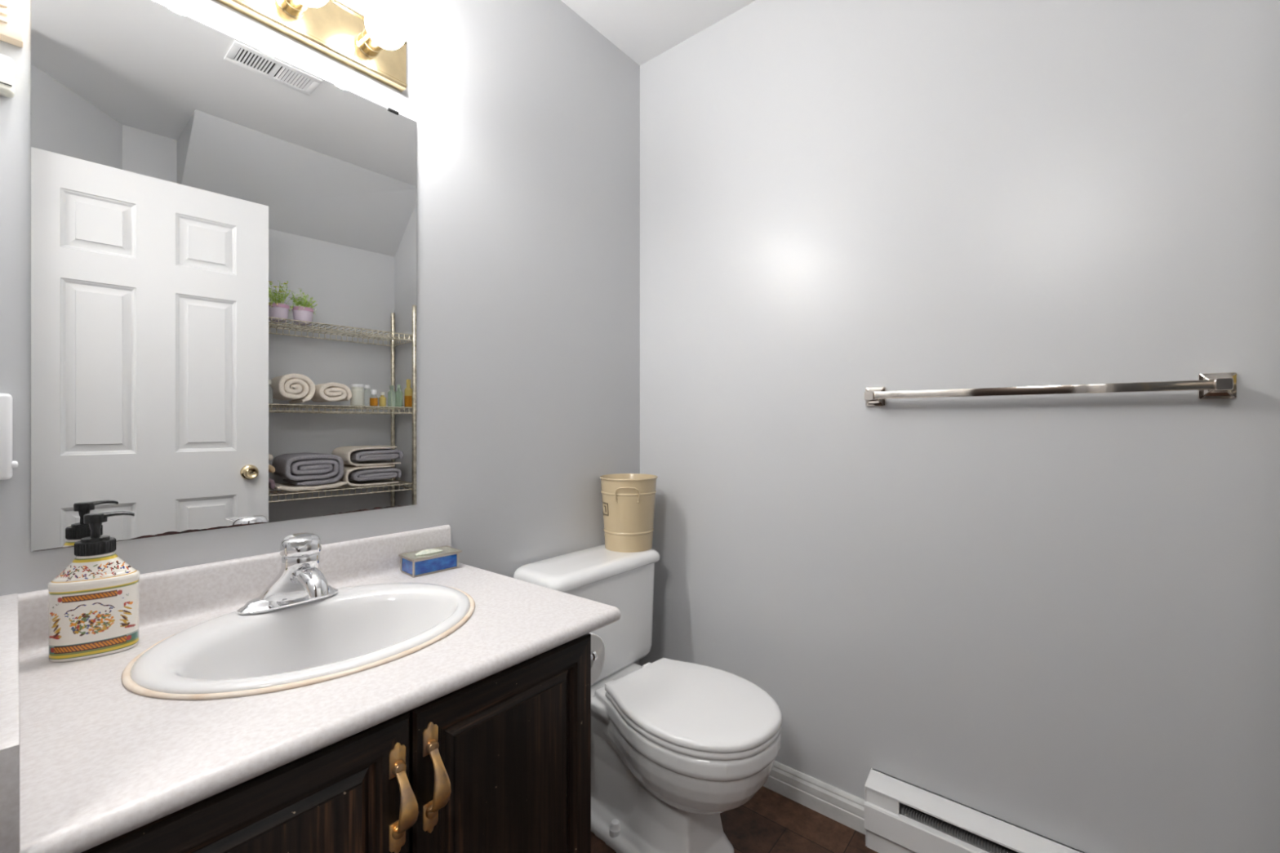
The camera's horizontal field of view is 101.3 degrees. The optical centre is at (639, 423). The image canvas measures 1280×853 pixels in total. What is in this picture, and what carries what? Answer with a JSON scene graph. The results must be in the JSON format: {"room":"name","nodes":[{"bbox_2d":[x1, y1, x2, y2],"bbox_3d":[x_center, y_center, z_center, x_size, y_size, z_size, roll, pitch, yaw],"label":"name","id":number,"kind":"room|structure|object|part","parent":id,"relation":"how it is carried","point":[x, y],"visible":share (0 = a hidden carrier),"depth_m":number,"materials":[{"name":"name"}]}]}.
{"room":"bathroom","nodes":[
{"label":"bathroom","id":0,"kind":"room"},
{"bbox_2d":[0,0,639,665],"bbox_3d":[-0.554,-0.108,1.351,0.100,2.440,1.820,0,0,40],"label":"wall","id":1,"kind":"structure","parent":0,"point":[526,116],"depth_m":1.44,"materials":[{"name":"grey paint"}]},
{"bbox_2d":[0,53,14,97],"bbox_3d":[-0.963,-0.518,0.759,0.023,0.056,0.073,0,0,40],"label":"thermostat","id":2,"kind":"object","parent":1,"relation":"attached to","point":[6,64],"visible":1,"depth_m":0.78,"materials":[{"name":"white plastic"}]},
{"bbox_2d":[0,393,17,479],"bbox_3d":[-0.962,0.019,0.762,0.020,0.128,0.076,0,0,40],"label":"wall switch","id":3,"kind":"object","parent":1,"relation":"attached to","point":[6,464],"visible":1,"depth_m":0.78,"materials":[{"name":"white plastic"}]},
{"bbox_3d":[-0.939,0.061,0.787,0.011,0.011,0.006,0,0,40],"label":"knob","id":4,"kind":"part","parent":3,"relation":"part of","materials":[{"name":"white plastic"}]},
{"bbox_2d":[0,0,23,48],"bbox_3d":[-0.967,-0.655,0.752,0.024,0.165,0.108,0,0,40],"label":"air vent","id":5,"kind":"object","parent":1,"relation":"in","point":[11,11],"visible":1,"depth_m":0.78,"materials":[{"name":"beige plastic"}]},
{"bbox_2d":[31,0,416,551],"bbox_3d":[-0.740,-0.271,1.042,0.006,0.935,0.613,0,0,40],"label":"wall mirror","id":6,"kind":"object","parent":1,"relation":"attached to","point":[224,229],"visible":0.89,"depth_m":0.97,"materials":[{"name":"silver mirror"}]},
{"bbox_2d":[215,0,406,92],"bbox_3d":[-0.706,-0.850,0.969,0.152,0.114,0.613,0,0,40],"label":"vanity light","id":7,"kind":"object","parent":1,"relation":"attached to","point":[374,44],"visible":1,"depth_m":1.11,"materials":[{"name":"gold metal"}]},
{"bbox_2d":[276,0,307,18],"bbox_3d":[-0.682,-0.845,1.037,0.057,0.049,0.049,0,0,40],"label":"socket","id":8,"kind":"object","parent":7,"relation":"attached to","point":[286,9],"depth_m":1.04,"materials":[{"name":"gold metal"}]},
{"bbox_3d":[-0.634,-0.845,0.998,0.078,0.081,0.081,0,0,40],"label":"globe bulb","id":9,"kind":"part","parent":7,"relation":"part of","materials":[{"name":"white glass"}]},
{"bbox_2d":[355,28,382,57],"bbox_3d":[-0.586,-0.845,1.153,0.057,0.049,0.049,0,0,40],"label":"socket","id":10,"kind":"object","parent":7,"relation":"attached to","point":[366,47],"depth_m":1.15,"materials":[{"name":"gold metal"}]},
{"bbox_3d":[-0.539,-0.845,1.113,0.078,0.081,0.081,0,0,40],"label":"globe bulb","id":11,"kind":"part","parent":7,"relation":"part of","materials":[{"name":"white glass"}]},
{"bbox_2d":[560,0,755,66],"bbox_3d":[0.275,-1.378,0.667,2.250,0.100,1.820,0,0,40],"label":"ceiling","id":12,"kind":"structure","parent":0,"point":[643,30],"depth_m":1.72,"materials":[{"name":"white paint"}]},
{"bbox_2d":[591,786,878,852],"bbox_3d":[-0.132,1.162,0.173,2.250,0.100,3.100,0,0,40],"label":"floor","id":13,"kind":"structure","parent":0,"point":[770,822],"depth_m":1.43,"materials":[{"name":"brown wood"}]},
{"bbox_2d":[80,633,591,852],"bbox_3d":[-0.504,0.742,0.863,0.589,0.740,0.685,0,0,40],"label":"vanity cabinet","id":14,"kind":"object","parent":13,"relation":"on","point":[500,762],"visible":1,"depth_m":0.72,"materials":[{"name":"brown wood"}]},
{"bbox_3d":[-0.419,0.699,0.572,0.020,0.628,0.338,0,0,40],"label":"door","id":15,"kind":"part","parent":14,"relation":"part of","materials":[{"name":"brown wood"}]},
{"bbox_2d":[0,524,620,852],"bbox_3d":[-0.500,0.314,0.880,0.584,0.115,0.749,0,0,40],"label":"countertop","id":16,"kind":"structure","parent":14,"relation":"on","point":[87,761],"depth_m":0.65,"materials":[{"name":"laminate"}]},
{"bbox_2d":[47,511,140,662],"bbox_3d":[-0.827,0.241,0.797,0.098,0.210,0.061,0,0,-34],"label":"soap dispenser","id":17,"kind":"object","parent":16,"relation":"on","point":[93,603],"visible":1,"depth_m":0.78,"materials":[{"name":"ceramic"}]},
{"bbox_2d":[237,532,338,614],"bbox_3d":[-0.608,0.267,0.945,0.178,0.135,0.162,0,0,40],"label":"faucet","id":18,"kind":"object","parent":16,"relation":"on","point":[300,580],"visible":1,"depth_m":0.93,"materials":[{"name":"silver metal"}]},
{"bbox_3d":[-0.656,0.325,0.985,0.055,0.020,0.162,0,0,40],"label":"plate","id":19,"kind":"part","parent":18,"relation":"part of","materials":[{"name":"silver metal"}]},
{"bbox_3d":[-0.601,0.216,0.939,0.098,0.033,0.065,0,0,40],"label":"lever handle","id":20,"kind":"part","parent":18,"relation":"part of","materials":[{"name":"silver metal"}]},
{"bbox_3d":[-0.579,0.275,0.921,0.102,0.046,0.042,0,0,40],"label":"spout","id":21,"kind":"part","parent":18,"relation":"part of","materials":[{"name":"silver metal"}]},
{"bbox_2d":[121,582,475,699],"bbox_3d":[-0.530,0.412,0.890,0.423,0.155,0.499,0,0,40],"label":"sink","id":22,"kind":"object","parent":16,"relation":"in","point":[354,629],"visible":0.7,"depth_m":0.90,"materials":[{"name":"white ceramic"}]},
{"bbox_2d":[398,545,462,577],"bbox_3d":[-0.496,0.321,1.245,0.076,0.050,0.122,0,0,43],"label":"trinket box","id":23,"kind":"object","parent":16,"relation":"on","point":[429,561],"visible":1,"depth_m":1.22,"materials":[{"name":"blue glass"}]},
{"bbox_3d":[-0.496,0.307,1.244,0.069,0.002,0.114,0,0,43],"label":"lid","id":24,"kind":"part","parent":23,"relation":"part of","materials":[{"name":"clear glass"}]},
{"bbox_3d":[-0.303,0.486,0.671,0.034,0.144,0.026,0,0,40],"label":"handle","id":25,"kind":"part","parent":14,"relation":"part of","materials":[{"name":"gold metal"}]},
{"bbox_3d":[-0.274,0.482,0.706,0.034,0.151,0.026,0,0,40],"label":"handle","id":26,"kind":"part","parent":14,"relation":"part of","materials":[{"name":"gold metal"}]},
{"bbox_3d":[-0.202,0.699,0.836,0.020,0.628,0.336,0,0,40],"label":"door","id":27,"kind":"part","parent":14,"relation":"part of","materials":[{"name":"brown wood"}]},
{"bbox_2d":[591,650,597,661],"bbox_3d":[-0.163,0.467,1.072,0.152,0.028,0.071,0,0,40],"label":"toilet roll holder","id":28,"kind":"object","parent":14,"relation":"attached to","point":[593,655],"visible":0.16,"depth_m":1.05,"materials":[{"name":"silver metal"}]},
{"bbox_2d":[588,632,604,685],"bbox_3d":[-0.147,0.481,1.091,0.104,0.110,0.110,0,0,40],"label":"toilet roll","id":29,"kind":"object","parent":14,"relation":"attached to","point":[597,643],"visible":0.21,"depth_m":1.08,"materials":[{"name":"white paper"}]},
{"bbox_2d":[512,544,782,852],"bbox_3d":[0.049,0.759,1.433,0.706,0.707,0.469,0,0,40],"label":"toilet","id":30,"kind":"object","parent":13,"relation":"on","point":[677,745],"visible":0.82,"depth_m":1.33,"materials":[{"name":"white ceramic"}]},
{"bbox_3d":[-0.146,0.425,1.594,0.200,0.039,0.469,0,0,40],"label":"tank lid","id":31,"kind":"part","parent":30,"relation":"part of","materials":[{"name":"white ceramic"}]},
{"bbox_3d":[-0.148,0.595,1.596,0.175,0.304,0.443,0,0,40],"label":"tank","id":32,"kind":"part","parent":30,"relation":"part of","materials":[{"name":"white ceramic"}]},
{"bbox_2d":[599,473,657,552],"bbox_3d":[-0.037,0.289,1.732,0.192,0.233,0.192,0,0,40],"label":"bucket","id":33,"kind":"object","parent":30,"relation":"on","point":[628,501],"visible":1,"depth_m":1.66,"materials":[{"name":"beige metal"}]},
{"bbox_2d":[601,500,608,515],"bbox_3d":[-0.116,0.274,1.718,0.016,0.040,0.093,0,0,-10],"label":"print","id":34,"kind":"object","parent":33,"relation":"attached to","point":[605,503],"depth_m":1.69,"materials":[{"name":"brown metal"}]},
{"bbox_3d":[-0.040,0.223,1.643,0.079,0.053,0.022,0,0,2],"label":"handle","id":35,"kind":"part","parent":33,"relation":"part of","materials":[{"name":"beige metal"}]},
{"bbox_3d":[0.038,0.919,1.411,0.689,0.386,0.350,0,0,40],"label":"bowl","id":36,"kind":"part","parent":30,"relation":"part of","materials":[{"name":"white ceramic"}]},
{"bbox_3d":[0.137,0.717,1.329,0.434,0.016,0.351,0,0,40],"label":"seat","id":37,"kind":"part","parent":30,"relation":"part of","materials":[{"name":"white plastic"}]},
{"bbox_3d":[0.137,0.697,1.329,0.437,0.019,0.354,0,0,40],"label":"seat","id":38,"kind":"part","parent":30,"relation":"part of","materials":[{"name":"white plastic"}]},
{"bbox_2d":[640,0,1279,852],"bbox_3d":[0.861,-0.108,1.299,2.150,2.440,0.100,0,0,40],"label":"wall","id":39,"kind":"structure","parent":0,"point":[1055,617],"depth_m":1.26,"materials":[{"name":"grey paint"}]},
{"bbox_2d":[763,760,865,834],"bbox_3d":[0.307,1.071,1.680,0.812,0.083,0.016,0,0,40],"label":"baseboard","id":40,"kind":"structure","parent":39,"relation":"attached to","point":[847,809],"depth_m":1.50,"materials":[{"name":"paint"}]},
{"bbox_2d":[864,768,1084,852],"bbox_3d":[1.026,1.023,1.054,1.084,0.178,0.066,0,0,40],"label":"baseboard heater","id":41,"kind":"object","parent":39,"relation":"attached to","point":[901,816],"visible":1,"depth_m":1.29,"materials":[{"name":"white paint"}]},
{"bbox_3d":[1.031,1.088,1.057,1.080,0.048,0.056,0,0,40],"label":"panel","id":42,"kind":"part","parent":41,"relation":"part of","materials":[{"name":"white paint"}]},
{"bbox_3d":[1.011,1.028,1.035,1.082,0.076,0.016,0,0,40],"label":"panel","id":43,"kind":"part","parent":41,"relation":"part of","materials":[{"name":"white paint"}]},
{"bbox_2d":[864,372,1236,406],"bbox_3d":[0.859,-0.074,1.193,0.677,0.051,0.066,0,0,40],"label":"towel bar","id":44,"kind":"object","parent":39,"relation":"attached to","point":[1223,385],"visible":1,"depth_m":1.09,"materials":[{"name":"silver metal"}]},
{"bbox_3d":[0.617,-0.074,1.392,0.051,0.051,0.066,0,0,40],"label":"post","id":45,"kind":"part","parent":44,"relation":"part of","materials":[{"name":"silver metal"}]},
{"bbox_3d":[1.100,-0.074,0.994,0.051,0.051,0.066,0,0,40],"label":"post","id":46,"kind":"part","parent":44,"relation":"part of","materials":[{"name":"silver metal"}]}
]}

